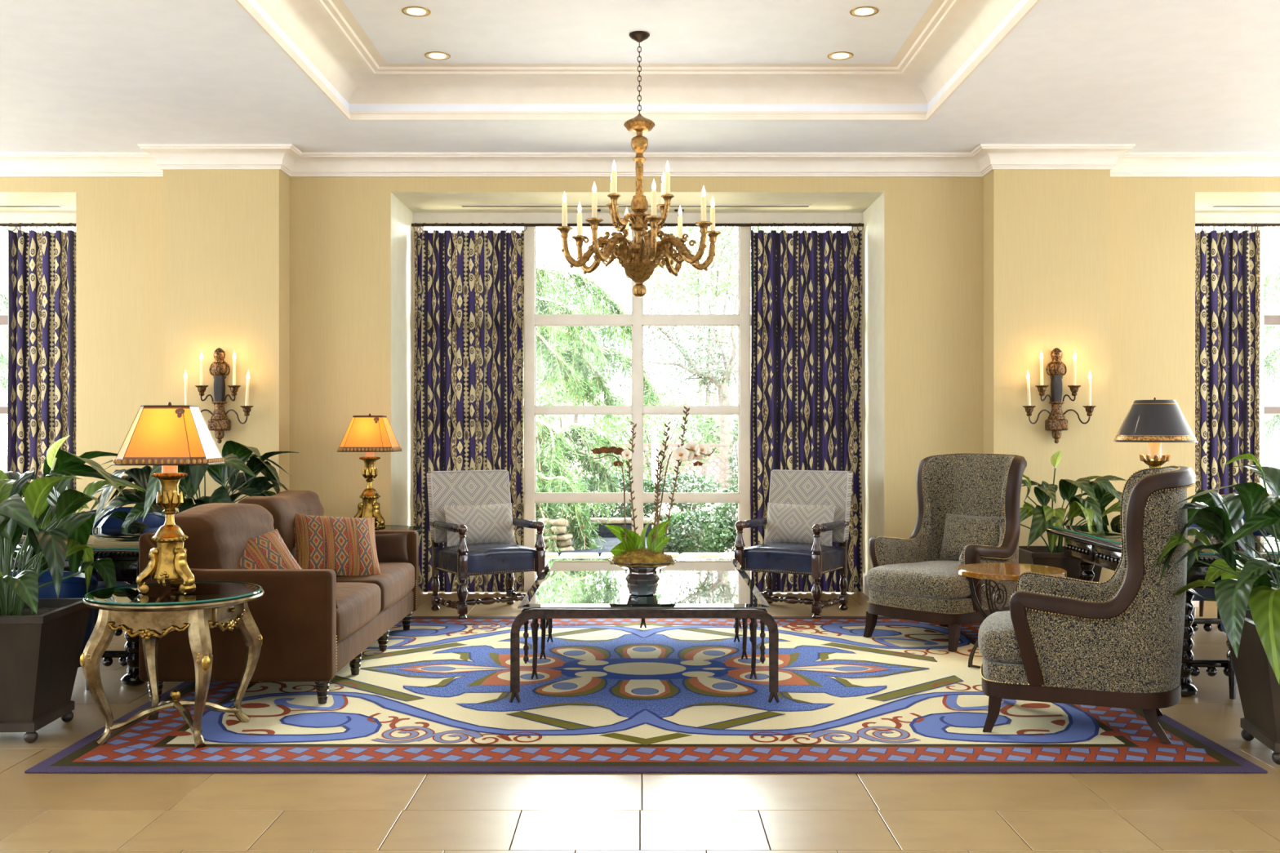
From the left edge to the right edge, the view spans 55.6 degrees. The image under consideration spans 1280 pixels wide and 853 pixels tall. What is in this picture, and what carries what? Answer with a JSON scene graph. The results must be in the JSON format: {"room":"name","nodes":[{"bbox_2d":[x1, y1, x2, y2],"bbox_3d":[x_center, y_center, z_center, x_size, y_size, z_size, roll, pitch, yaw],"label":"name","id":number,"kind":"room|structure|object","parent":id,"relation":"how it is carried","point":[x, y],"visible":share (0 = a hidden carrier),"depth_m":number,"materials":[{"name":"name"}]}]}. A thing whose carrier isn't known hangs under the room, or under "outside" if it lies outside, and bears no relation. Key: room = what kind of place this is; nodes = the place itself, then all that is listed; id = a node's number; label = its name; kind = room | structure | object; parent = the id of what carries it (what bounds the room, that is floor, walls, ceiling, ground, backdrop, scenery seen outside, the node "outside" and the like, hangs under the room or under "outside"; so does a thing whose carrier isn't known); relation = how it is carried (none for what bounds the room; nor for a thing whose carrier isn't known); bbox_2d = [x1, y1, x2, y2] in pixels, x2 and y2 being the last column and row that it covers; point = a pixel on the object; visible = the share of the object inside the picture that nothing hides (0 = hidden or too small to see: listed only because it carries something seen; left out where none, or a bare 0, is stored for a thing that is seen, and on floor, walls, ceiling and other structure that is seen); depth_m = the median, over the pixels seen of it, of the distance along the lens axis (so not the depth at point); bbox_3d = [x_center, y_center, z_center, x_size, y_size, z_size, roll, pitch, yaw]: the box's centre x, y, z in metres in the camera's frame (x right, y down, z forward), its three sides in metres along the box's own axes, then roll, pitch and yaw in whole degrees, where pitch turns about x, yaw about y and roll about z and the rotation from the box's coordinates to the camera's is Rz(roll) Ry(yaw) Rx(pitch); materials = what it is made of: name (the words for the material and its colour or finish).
{"room":"hotel lobby","nodes":[
{"label":"hotel lobby","id":0,"kind":"room"},
{"bbox_2d":[0,598,91,732],"bbox_3d":[-2.645,0.993,5.070,0.516,0.475,0.516,0,0,-3],"label":"planter","id":1,"kind":"object","parent":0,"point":[40,653],"depth_m":4.92,"materials":[{"name":"wood"}]},
{"bbox_2d":[163,169,289,511],"bbox_3d":[-2.890,-0.320,8.495,0.800,3.200,0.250,0,0,0],"label":"wall","id":2,"kind":"structure","parent":0,"point":[226,233],"depth_m":8.37,"materials":[{"name":"beige paint"}]},
{"bbox_2d":[183,347,253,443],"bbox_3d":[-2.885,-0.212,8.296,0.505,0.657,0.144,0,0,0],"label":"wall sconce","id":3,"kind":"object","parent":2,"relation":"attached to","point":[219,422],"visible":0.89,"depth_m":8.29,"materials":[{"name":"metal"}]},
{"bbox_2d":[195,350,208,395],"bbox_3d":[-2.996,-0.364,8.296,0.094,0.312,0.094,0,0,0],"label":"candle","id":4,"kind":"object","parent":3,"relation":"on","point":[201,388],"depth_m":8.29,"materials":[{"name":"beige wax"}]},
{"bbox_2d":[226,351,240,395],"bbox_3d":[-2.774,-0.364,8.296,0.094,0.312,0.094,0,0,0],"label":"candle","id":5,"kind":"object","parent":3,"relation":"on","point":[233,388],"depth_m":8.29,"materials":[{"name":"beige wax"}]},
{"bbox_2d":[240,370,253,416],"bbox_3d":[-2.679,-0.227,8.270,0.094,0.316,0.094,0,0,0],"label":"candle","id":6,"kind":"object","parent":3,"relation":"on","point":[246,409],"depth_m":8.26,"materials":[{"name":"beige wax"}]},
{"bbox_2d":[342,0,933,63],"bbox_3d":[-0.010,-2.230,5.245,3.320,0.100,4.390,0,0,0],"label":"ceiling","id":7,"kind":"structure","parent":0,"point":[469,31],"depth_m":6.67,"materials":[{"name":"paint"}]},
{"bbox_2d":[555,31,720,297],"bbox_3d":[-0.003,-1.449,6.740,0.866,1.463,0.862,0,0,-33],"label":"chandelier","id":8,"kind":"object","parent":7,"relation":"hanging from","point":[639,258],"visible":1,"depth_m":6.67,"materials":[{"name":"brown metal"}]},
{"bbox_2d":[555,191,573,238],"bbox_3d":[-0.414,-1.164,6.665,0.094,0.258,0.090,0,0,0],"label":"candle","id":9,"kind":"object","parent":8,"relation":"on","point":[564,229],"depth_m":6.65,"materials":[{"name":"beige wax"}]},
{"bbox_2d":[571,202,586,246],"bbox_3d":[-0.347,-1.164,6.977,0.094,0.258,0.090,0,0,0],"label":"candle","id":10,"kind":"object","parent":8,"relation":"on","point":[578,237],"depth_m":6.96,"materials":[{"name":"beige wax"}]},
{"bbox_2d":[585,181,603,230],"bbox_3d":[-0.240,-1.164,6.396,0.094,0.258,0.090,0,0,0],"label":"candle","id":11,"kind":"object","parent":8,"relation":"on","point":[594,221],"depth_m":6.38,"materials":[{"name":"beige wax"}]},
{"bbox_2d":[606,175,618,214],"bbox_3d":[-0.155,-1.324,6.877,0.073,0.248,0.070,0,0,0],"label":"candle","id":12,"kind":"object","parent":8,"relation":"on","point":[609,205],"depth_m":6.87,"materials":[{"name":"beige wax"}]},
{"bbox_2d":[607,160,621,204],"bbox_3d":[-0.140,-1.324,6.588,0.073,0.248,0.070,0,0,0],"label":"candle","id":13,"kind":"object","parent":8,"relation":"on","point":[614,196],"depth_m":6.58,"materials":[{"name":"beige wax"}]},
{"bbox_2d":[624,207,633,246],"bbox_3d":[-0.079,-1.164,7.151,0.094,0.258,0.090,0,0,0],"label":"candle","id":14,"kind":"object","parent":8,"relation":"on","point":[628,242],"depth_m":7.14,"materials":[{"name":"beige wax"}]},
{"bbox_2d":[644,179,662,228],"bbox_3d":[0.072,-1.164,6.329,0.094,0.258,0.090,0,0,0],"label":"candle","id":15,"kind":"object","parent":8,"relation":"on","point":[653,219],"depth_m":6.32,"materials":[{"name":"beige wax"}]},
{"bbox_2d":[657,172,670,213],"bbox_3d":[0.134,-1.324,6.892,0.073,0.248,0.070,0,0,0],"label":"candle","id":16,"kind":"object","parent":8,"relation":"on","point":[661,206],"depth_m":6.88,"materials":[{"name":"beige wax"}]},
{"bbox_2d":[661,160,674,205],"bbox_3d":[0.149,-1.324,6.603,0.073,0.248,0.070,0,0,0],"label":"candle","id":17,"kind":"object","parent":8,"relation":"on","point":[667,197],"depth_m":6.59,"materials":[{"name":"beige wax"}]},
{"bbox_2d":[677,205,688,243],"bbox_3d":[0.234,-1.164,7.084,0.094,0.258,0.090,0,0,0],"label":"candle","id":18,"kind":"object","parent":8,"relation":"on","point":[679,218],"depth_m":7.07,"materials":[{"name":"beige wax"}]},
{"bbox_2d":[694,186,712,233],"bbox_3d":[0.341,-1.164,6.503,0.094,0.258,0.090,0,0,0],"label":"candle","id":19,"kind":"object","parent":8,"relation":"on","point":[703,224],"depth_m":6.49,"materials":[{"name":"beige wax"}]},
{"bbox_2d":[706,196,720,242],"bbox_3d":[0.408,-1.164,6.816,0.094,0.258,0.090,0,0,0],"label":"candle","id":20,"kind":"object","parent":8,"relation":"on","point":[712,234],"depth_m":6.80,"materials":[{"name":"beige wax"}]},
{"bbox_2d":[0,177,1279,577],"bbox_3d":[0.000,-0.570,9.110,16.000,3.700,0.980,0,0,0],"label":"wall","id":21,"kind":"structure","parent":0,"point":[351,238],"depth_m":8.62,"materials":[{"name":"paint"}]},
{"bbox_2d":[0,213,75,417],"bbox_3d":[-5.803,-0.193,9.505,3.595,2.946,0.110,0,0,0],"label":"window","id":22,"kind":"structure","parent":21,"relation":"in","point":[5,218],"depth_m":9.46,"materials":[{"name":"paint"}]},
{"bbox_2d":[0,223,75,226],"bbox_3d":[-5.785,-1.602,9.330,3.530,0.128,0.040,0,0,0],"label":"curtain rod","id":23,"kind":"object","parent":21,"relation":"attached to","point":[1,224],"visible":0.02,"depth_m":9.32,"materials":[{"name":"brown metal"}]},
{"bbox_2d":[6,222,75,513],"bbox_3d":[-4.444,-0.149,9.330,0.844,2.833,0.070,0,0,0],"label":"curtain","id":24,"kind":"object","parent":23,"relation":"hanging from","point":[42,410],"visible":0.48,"depth_m":9.32,"materials":[{"name":"fabric"}]},
{"bbox_2d":[458,204,812,207],"bbox_3d":[-0.035,-1.662,9.145,2.650,0.012,0.090,0,0,0],"label":"trim","id":25,"kind":"structure","parent":21,"relation":"attached to","point":[460,205],"depth_m":9.11,"materials":[{"name":"paint"}]},
{"bbox_2d":[411,208,863,226],"bbox_3d":[-0.018,-1.602,9.330,3.475,0.128,0.040,0,0,0],"label":"curtain rod","id":26,"kind":"object","parent":21,"relation":"attached to","point":[598,210],"visible":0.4,"depth_m":9.32,"materials":[{"name":"brown metal"}]},
{"bbox_2d":[413,222,527,591],"bbox_3d":[-1.303,-0.149,9.328,0.866,2.833,0.072,0,0,0],"label":"curtain","id":27,"kind":"object","parent":26,"relation":"hanging from","point":[469,286],"visible":0.85,"depth_m":9.31,"materials":[{"name":"fabric"}]},
{"bbox_2d":[750,222,863,591],"bbox_3d":[1.282,-0.149,9.328,0.876,2.833,0.070,0,0,0],"label":"curtain","id":28,"kind":"object","parent":26,"relation":"hanging from","point":[806,411],"visible":0.87,"depth_m":9.32,"materials":[{"name":"fabric"}]},
{"bbox_2d":[413,213,862,591],"bbox_3d":[-0.018,-0.193,9.505,3.505,2.946,0.110,0,0,0],"label":"window","id":29,"kind":"structure","parent":21,"relation":"in","point":[637,320],"depth_m":9.46,"materials":[{"name":"paint"}]},
{"bbox_2d":[1195,213,1279,495],"bbox_3d":[5.721,-0.193,9.505,3.557,2.946,0.110,0,0,0],"label":"window","id":30,"kind":"structure","parent":21,"relation":"in","point":[1265,320],"depth_m":9.46,"materials":[{"name":"paint"}]},
{"bbox_2d":[1195,223,1279,226],"bbox_3d":[5.705,-1.602,9.330,3.490,0.128,0.040,0,0,0],"label":"curtain rod","id":31,"kind":"object","parent":21,"relation":"attached to","point":[1196,224],"visible":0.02,"depth_m":9.32,"materials":[{"name":"brown metal"}]},
{"bbox_2d":[1195,222,1259,494],"bbox_3d":[4.355,-0.149,9.330,0.814,2.833,0.074,0,0,0],"label":"curtain","id":32,"kind":"object","parent":31,"relation":"hanging from","point":[1227,264],"visible":0.38,"depth_m":9.31,"materials":[{"name":"fabric"}]},
{"bbox_2d":[0,577,1279,852],"bbox_3d":[0.000,1.340,3.323,16.000,0.120,13.846,0,0,0],"label":"floor","id":33,"kind":"structure","parent":0,"point":[40,813],"depth_m":4.08,"materials":[{"name":"tile"}]},
{"bbox_2d":[11,569,98,690],"bbox_3d":[-2.858,0.964,5.682,0.576,0.632,0.515,0,0,-6],"label":"desk chair","id":34,"kind":"object","parent":33,"relation":"on","point":[74,587],"visible":0.2,"depth_m":5.59,"materials":[{"name":"leather"}]},
{"bbox_2d":[0,435,148,743],"bbox_3d":[-2.707,0.658,5.077,1.283,1.241,1.417,0,0,-3],"label":"peace lily","id":35,"kind":"object","parent":33,"relation":"on","point":[42,640],"visible":1,"depth_m":4.97,"materials":[{"name":"plant"}]},
{"bbox_2d":[4,527,159,685],"bbox_3d":[-3.245,0.933,6.455,1.833,0.694,1.210,0,0,0],"label":"writing desk","id":36,"kind":"object","parent":33,"relation":"on","point":[121,544],"visible":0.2,"depth_m":5.99,"materials":[{"name":"brown wood"}]},
{"bbox_2d":[86,506,176,590],"bbox_3d":[-3.164,0.894,7.467,0.666,0.772,0.515,0,0,-12],"label":"desk chair","id":37,"kind":"object","parent":33,"relation":"on","point":[150,520],"visible":0.06,"depth_m":7.63,"materials":[{"name":"leather"}]},
{"bbox_2d":[89,440,298,528],"bbox_3d":[-2.786,0.666,7.614,1.389,1.228,1.494,0,0,0],"label":"peace lily","id":38,"kind":"object","parent":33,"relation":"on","point":[235,455],"visible":0.34,"depth_m":7.37,"materials":[{"name":"plant"}]},
{"bbox_2d":[374,524,422,534],"bbox_3d":[-1.826,0.996,8.220,0.703,0.601,0.703,0,0,18],"label":"end table","id":39,"kind":"object","parent":33,"relation":"on","point":[388,527],"visible":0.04,"depth_m":8.29,"materials":[{"name":"silver metal"}]},
{"bbox_2d":[337,413,402,529],"bbox_3d":[-1.830,0.303,8.220,0.392,0.781,0.320,0,0,4],"label":"table lamp","id":40,"kind":"object","parent":39,"relation":"on","point":[369,434],"visible":0.93,"depth_m":8.14,"materials":[{"name":"gold metal"}]},
{"bbox_2d":[426,470,545,619],"bbox_3d":[-1.080,0.796,8.417,0.646,0.967,0.664,0,0,-31],"label":"carved armchair","id":41,"kind":"object","parent":33,"relation":"on","point":[464,487],"visible":0.87,"depth_m":8.39,"materials":[{"name":"blue leather"}]},
{"bbox_2d":[443,502,515,546],"bbox_3d":[-1.117,0.684,8.478,0.520,0.281,0.146,0,0,-31],"label":"lumbar pillow","id":42,"kind":"object","parent":41,"relation":"on","point":[485,523],"visible":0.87,"depth_m":8.43,"materials":[{"name":"fabric"}]},
{"bbox_2d":[24,616,1267,773],"bbox_3d":[0.022,1.274,6.296,4.585,0.013,3.647,0,0,0],"label":"area rug","id":43,"kind":"object","parent":33,"relation":"on","point":[608,695],"visible":0.79,"depth_m":5.26,"materials":[{"name":"multicoloured carpet"}]},
{"bbox_2d":[80,580,264,748],"bbox_3d":[-1.925,0.983,5.030,0.703,0.601,0.703,0,0,-4],"label":"end table","id":44,"kind":"object","parent":43,"relation":"on","point":[151,615],"visible":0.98,"depth_m":4.84,"materials":[{"name":"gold metal"}]},
{"bbox_2d":[111,402,225,593],"bbox_3d":[-1.945,0.290,5.020,0.392,0.781,0.320,0,0,-2],"label":"table lamp","id":45,"kind":"object","parent":44,"relation":"on","point":[169,437],"visible":1,"depth_m":4.94,"materials":[{"name":"gold metal"}]},
{"bbox_2d":[138,490,418,703],"bbox_3d":[-1.833,0.827,6.600,0.893,0.880,2.200,0,0,0],"label":"sofa","id":46,"kind":"object","parent":43,"relation":"on","point":[306,637],"visible":0.68,"depth_m":5.57,"materials":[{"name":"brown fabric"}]},
{"bbox_2d":[173,502,274,568],"bbox_3d":[-2.058,0.617,6.098,0.317,0.460,0.996,0,0,0],"label":"cushion","id":47,"kind":"object","parent":46,"relation":"on","point":[218,534],"depth_m":5.74,"materials":[{"name":"brown fabric"}]},
{"bbox_2d":[239,528,301,568],"bbox_3d":[-1.891,0.704,5.943,0.508,0.367,0.288,0,0,-44],"label":"pillow","id":48,"kind":"object","parent":46,"relation":"on","point":[268,550],"visible":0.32,"depth_m":5.97,"materials":[{"name":"multicoloured fabric"}]},
{"bbox_2d":[237,490,324,559],"bbox_3d":[-2.058,0.618,7.102,0.318,0.457,0.996,0,0,0],"label":"cushion","id":49,"kind":"object","parent":46,"relation":"on","point":[283,505],"depth_m":6.76,"materials":[{"name":"brown fabric"}]},
{"bbox_2d":[293,513,381,576],"bbox_3d":[-1.712,0.672,6.839,0.506,0.368,0.295,0,0,-26],"label":"pillow","id":50,"kind":"object","parent":46,"relation":"on","point":[346,546],"visible":0.91,"depth_m":6.78,"materials":[{"name":"multicoloured fabric"}]},
{"bbox_2d":[336,582,381,643],"bbox_3d":[-1.764,0.920,6.106,0.753,0.203,0.979,0,0,0],"label":"seat cushion","id":51,"kind":"object","parent":46,"relation":"on","point":[358,604],"depth_m":6.06,"materials":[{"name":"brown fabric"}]},
{"bbox_2d":[336,562,414,612],"bbox_3d":[-1.764,0.920,7.093,0.753,0.203,0.979,0,0,0],"label":"seat cushion","id":52,"kind":"object","parent":46,"relation":"on","point":[396,582],"depth_m":6.92,"materials":[{"name":"brown fabric"}]},
{"bbox_2d":[374,532,408,563],"bbox_3d":[-1.590,0.753,7.442,0.341,0.194,0.128,0,0,-25],"label":"pillow","id":53,"kind":"object","parent":46,"relation":"on","point":[390,548],"visible":0.52,"depth_m":7.42,"materials":[{"name":"fabric"}]},
{"bbox_2d":[509,558,779,702],"bbox_3d":[0.020,1.045,6.600,1.238,0.444,2.102,0,0,0],"label":"coffee table","id":54,"kind":"object","parent":43,"relation":"on","point":[566,588],"visible":1,"depth_m":5.91,"materials":[{"name":"glass"}]},
{"bbox_2d":[590,405,715,595],"bbox_3d":[0.048,0.360,5.967,0.564,0.925,0.343,0,0,-24],"label":"potted orchid","id":55,"kind":"object","parent":54,"relation":"on","point":[642,564],"visible":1,"depth_m":5.93,"materials":[{"name":"plant"}]},
{"bbox_2d":[863,453,1026,652],"bbox_3d":[1.855,0.716,7.321,0.876,1.101,0.790,0,0,-40],"label":"chair","id":56,"kind":"object","parent":43,"relation":"on","point":[908,580],"visible":0.93,"depth_m":7.22,"materials":[{"name":"grey fabric"}]},
{"bbox_2d":[866,560,970,599],"bbox_3d":[1.810,0.904,7.282,0.750,0.161,0.670,0,0,-40],"label":"seat cushion","id":57,"kind":"object","parent":56,"relation":"on","point":[896,580],"depth_m":7.04,"materials":[{"name":"grey fabric"}]},
{"bbox_2d":[938,512,999,560],"bbox_3d":[2.045,0.690,7.440,0.166,0.291,0.461,0,0,-39],"label":"lumbar pillow","id":58,"kind":"object","parent":56,"relation":"on","point":[960,531],"visible":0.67,"depth_m":7.42,"materials":[{"name":"grey fabric"}]},
{"bbox_2d":[956,563,1066,668],"bbox_3d":[1.905,0.999,6.230,0.540,0.536,0.540,0,0,0],"label":"side table","id":59,"kind":"object","parent":43,"relation":"on","point":[989,571],"visible":0.38,"depth_m":6.17,"materials":[{"name":"brown wood"}]},
{"bbox_2d":[977,465,1195,744],"bbox_3d":[1.905,0.716,5.204,0.876,1.101,0.790,0,0,20],"label":"chair","id":60,"kind":"object","parent":43,"relation":"on","point":[1060,639],"visible":1,"depth_m":4.86,"materials":[{"name":"grey fabric"}]},
{"bbox_2d":[977,610,1022,664],"bbox_3d":[1.848,0.904,5.223,0.750,0.161,0.670,0,0,20],"label":"seat cushion","id":61,"kind":"object","parent":60,"relation":"on","point":[997,642],"depth_m":5.03,"materials":[{"name":"grey fabric"}]},
{"bbox_2d":[733,469,852,618],"bbox_3d":[1.080,0.796,8.452,0.646,0.967,0.664,0,0,31],"label":"carved armchair","id":62,"kind":"object","parent":33,"relation":"on","point":[808,487],"visible":0.88,"depth_m":8.43,"materials":[{"name":"blue leather"}]},
{"bbox_2d":[763,502,835,546],"bbox_3d":[1.117,0.684,8.513,0.521,0.281,0.147,0,0,32],"label":"lumbar pillow","id":63,"kind":"object","parent":62,"relation":"on","point":[785,522],"visible":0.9,"depth_m":8.46,"materials":[{"name":"fabric"}]},
{"bbox_2d":[1018,450,1127,582],"bbox_3d":[2.721,0.714,7.666,1.011,1.131,1.083,0,0,21],"label":"peace lily","id":64,"kind":"object","parent":33,"relation":"on","point":[1101,491],"visible":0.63,"depth_m":7.48,"materials":[{"name":"plant"}]},
{"bbox_2d":[1046,525,1279,696],"bbox_3d":[3.335,0.933,6.410,1.853,0.694,1.600,0,0,0],"label":"writing desk","id":65,"kind":"object","parent":33,"relation":"on","point":[1097,545],"visible":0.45,"depth_m":6.32,"materials":[{"name":"brown wood"}]},
{"bbox_2d":[1112,397,1198,468],"bbox_3d":[2.757,0.215,6.500,0.424,0.742,0.424,0,0,0],"label":"desk lamp","id":66,"kind":"object","parent":65,"relation":"on","point":[1154,422],"visible":0.54,"depth_m":6.38,"materials":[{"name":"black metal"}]},
{"bbox_2d":[1155,453,1279,764],"bbox_3d":[2.629,0.693,4.778,1.284,1.173,1.280,0,0,9],"label":"peace lily","id":67,"kind":"object","parent":33,"relation":"on","point":[1253,633],"visible":0.98,"depth_m":4.70,"materials":[{"name":"plant"}]},
{"bbox_2d":[0,0,1279,151],"bbox_3d":[0.000,-1.970,2.940,16.000,0.100,13.080,0,0,0],"label":"ceiling","id":68,"kind":"structure","parent":0,"point":[76,75],"depth_m":7.08,"materials":[{"name":"paint"}]},
{"bbox_2d":[235,0,1039,119],"bbox_3d":[-0.010,-2.048,5.245,3.644,0.264,4.714,0,0,0],"label":"cove","id":69,"kind":"object","parent":68,"relation":"attached to","point":[326,32],"visible":0.88,"depth_m":7.40,"materials":[{"name":"paint"}]},
{"bbox_2d":[983,169,1110,582],"bbox_3d":[2.841,-0.320,8.495,0.803,3.200,0.250,0,0,0],"label":"wall","id":70,"kind":"structure","parent":0,"point":[1046,233],"depth_m":8.37,"materials":[{"name":"beige paint"}]},
{"bbox_2d":[0,143,1279,177],"bbox_3d":[0.000,-1.846,2.510,16.000,0.148,12.220,0,0,0],"label":"crown molding","id":71,"kind":"structure","parent":70,"relation":"attached to","point":[287,158],"depth_m":8.55,"materials":[{"name":"paint"}]},
{"bbox_2d":[1022,347,1096,443],"bbox_3d":[2.858,-0.212,8.296,0.505,0.657,0.144,0,0,0],"label":"wall sconce","id":72,"kind":"object","parent":70,"relation":"attached to","point":[1056,422],"visible":1,"depth_m":8.29,"materials":[{"name":"metal"}]},
{"bbox_2d":[1022,370,1035,416],"bbox_3d":[2.652,-0.227,8.270,0.094,0.316,0.094,0,0,0],"label":"candle","id":73,"kind":"object","parent":72,"relation":"on","point":[1028,409],"depth_m":8.26,"materials":[{"name":"beige wax"}]},
{"bbox_2d":[1035,350,1048,395],"bbox_3d":[2.747,-0.364,8.296,0.094,0.312,0.094,0,0,0],"label":"candle","id":74,"kind":"object","parent":72,"relation":"on","point":[1042,388],"depth_m":8.29,"materials":[{"name":"beige wax"}]},
{"bbox_2d":[1067,351,1080,395],"bbox_3d":[2.969,-0.364,8.296,0.094,0.312,0.094,0,0,0],"label":"candle","id":75,"kind":"object","parent":72,"relation":"on","point":[1073,388],"depth_m":8.29,"materials":[{"name":"beige wax"}]},
{"bbox_2d":[1082,370,1096,416],"bbox_3d":[3.064,-0.227,8.270,0.094,0.316,0.094,0,0,0],"label":"candle","id":76,"kind":"object","parent":72,"relation":"on","point":[1089,409],"depth_m":8.26,"materials":[{"name":"beige wax"}]},
{"bbox_2d":[1018,546,1102,582],"bbox_3d":[2.640,1.005,7.700,0.456,0.450,0.456,0,0,0],"label":"planter","id":77,"kind":"object","parent":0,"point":[1034,555],"depth_m":7.49,"materials":[{"name":"metal"}]},
{"bbox_2d":[1226,608,1279,752],"bbox_3d":[2.620,0.993,4.740,0.516,0.475,0.516,0,0,9],"label":"planter","id":78,"kind":"object","parent":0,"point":[1259,687],"depth_m":4.72,"materials":[{"name":"wood"}]},
{"label":"outside","id":79,"kind":"structure","parent":0,"visible":0},
{"bbox_2d":[0,455,1279,556],"bbox_3d":[0.000,1.465,34.800,60.000,0.130,50.400,0,0,0],"label":"ground","id":80,"kind":"structure","parent":79,"point":[1272,461],"depth_m":44.29,"materials":[{"name":"plant"}]},
{"bbox_2d":[423,226,573,250],"bbox_3d":[-2.400,-0.555,14.600,3.200,3.850,0.100,0,0,0],"label":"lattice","id":81,"kind":"object","parent":80,"relation":"on","point":[549,246],"visible":0.02,"depth_m":14.59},
{"bbox_2d":[535,518,574,553],"bbox_3d":[-0.875,1.177,12.500,0.406,0.480,0.356,0,0,0],"label":"stacked stones","id":82,"kind":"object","parent":80,"relation":"on","point":[565,543],"depth_m":12.39},
{"bbox_2d":[523,292,602,435],"bbox_3d":[-2.181,-0.533,19.513,3.207,3.598,2.242,0,0,8],"label":"tree","id":83,"kind":"object","parent":80,"relation":"on","point":[558,389],"visible":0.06,"depth_m":19.22,"materials":[{"name":"green plant"}]},
{"bbox_2d":[523,279,622,471],"bbox_3d":[-1.282,-0.713,21.962,2.032,3.929,1.994,0,0,0],"label":"tree","id":84,"kind":"object","parent":80,"relation":"on","point":[575,302],"visible":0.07,"depth_m":21.80,"materials":[{"name":"green plant"}]},
{"bbox_2d":[424,226,737,488],"bbox_3d":[0.000,-2.370,26.550,18.000,7.700,1.500,0,0,0],"label":"sky","id":85,"kind":"structure","parent":80,"relation":"on","point":[555,259],"depth_m":27.00,"materials":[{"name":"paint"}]},
{"bbox_2d":[558,517,654,556],"bbox_3d":[-0.320,1.220,13.175,1.200,0.320,1.950,0,0,0],"label":"basin","id":86,"kind":"object","parent":80,"relation":"on","point":[611,540],"visible":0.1,"depth_m":13.93,"materials":[{"name":"stone"}]},
{"bbox_2d":[568,470,666,517],"bbox_3d":[-0.306,0.902,14.501,1.301,0.775,0.810,0,0,5],"label":"shrub","id":87,"kind":"object","parent":80,"relation":"on","point":[647,507],"visible":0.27,"depth_m":14.37,"materials":[{"name":"green plant"}]},
{"bbox_2d":[535,556,734,577],"bbox_3d":[0.000,1.344,10.855,18.000,0.112,2.490,0,0,0],"label":"paving","id":88,"kind":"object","parent":80,"relation":"on","point":[547,560],"visible":0.04,"depth_m":11.90,"materials":[{"name":"tile"}]},
{"bbox_2d":[545,552,734,559],"bbox_3d":[0.001,1.288,12.002,7.181,0.065,0.219,0,0,0],"label":"stone edging","id":89,"kind":"object","parent":88,"relation":"on","point":[563,555],"visible":0.12,"depth_m":11.91,"materials":[{"name":"white stone"}]},
{"bbox_2d":[0,226,1279,552],"bbox_3d":[0.038,-1.068,13.358,14.925,5.763,2.436,0,0,4],"label":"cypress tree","id":90,"kind":"object","parent":80,"relation":"on","point":[560,481],"visible":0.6,"depth_m":13.39,"materials":[{"name":"green plant"}]},
{"bbox_2d":[552,488,737,517],"bbox_3d":[0.000,1.130,16.615,16.000,0.540,0.270,0,0,0],"label":"wall","id":91,"kind":"structure","parent":80,"relation":"on","point":[664,507],"depth_m":16.48,"materials":[{"name":"paint"}]},
{"bbox_2d":[523,442,737,488],"bbox_3d":[-0.395,0.535,16.500,12.220,0.640,0.100,0,0,0],"label":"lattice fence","id":92,"kind":"object","parent":91,"relation":"on","point":[654,464],"visible":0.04,"depth_m":16.49,"materials":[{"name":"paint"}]},
{"bbox_2d":[583,389,719,479],"bbox_3d":[0.273,0.311,20.498,2.577,1.943,1.968,0,0,0],"label":"tree","id":93,"kind":"object","parent":80,"relation":"on","point":[709,424],"visible":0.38,"depth_m":20.14,"materials":[{"name":"green plant"}]},
{"bbox_2d":[603,232,737,488],"bbox_3d":[0.823,-0.957,17.619,2.704,3.743,2.186,0,0,0],"label":"tree","id":94,"kind":"object","parent":80,"relation":"on","point":[723,383],"visible":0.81,"depth_m":17.44,"materials":[{"name":"green plant"}]},
{"bbox_2d":[653,470,725,511],"bbox_3d":[0.576,0.896,14.212,0.862,0.772,0.699,0,0,0],"label":"shrub","id":95,"kind":"object","parent":80,"relation":"on","point":[705,484],"visible":0.58,"depth_m":14.11,"materials":[{"name":"green plant"}]},
{"bbox_2d":[661,507,737,554],"bbox_3d":[0.610,1.107,12.629,0.939,0.540,0.720,0,0,0],"label":"shrub","id":96,"kind":"object","parent":80,"relation":"on","point":[718,544],"visible":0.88,"depth_m":12.45,"materials":[{"name":"green plant"}]},
{"bbox_2d":[617,226,786,480],"bbox_3d":[1.180,-1.578,23.050,3.406,5.583,2.318,0,0,0],"label":"tree","id":97,"kind":"object","parent":80,"relation":"on","point":[693,274],"visible":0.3,"depth_m":22.70,"materials":[{"name":"green plant"}]},
{"bbox_2d":[712,480,737,552],"bbox_3d":[1.088,0.955,12.746,0.680,0.843,0.661,0,0,0],"label":"shrub","id":98,"kind":"object","parent":80,"relation":"on","point":[726,508],"visible":0.21,"depth_m":12.63,"materials":[{"name":"green plant"}]},
{"bbox_2d":[725,414,737,510],"bbox_3d":[1.345,0.490,15.609,0.506,1.588,0.694,0,0,0],"label":"shrub","id":99,"kind":"object","parent":80,"relation":"on","point":[735,477],"visible":0.22,"depth_m":15.58,"materials":[{"name":"green plant"}]},
{"bbox_2d":[1195,226,1279,458],"bbox_3d":[7.971,-1.246,17.017,4.554,5.042,2.943,0,0,5],"label":"tree","id":100,"kind":"object","parent":80,"relation":"on","point":[1274,229],"visible":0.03,"depth_m":16.36,"materials":[{"name":"green plant"}]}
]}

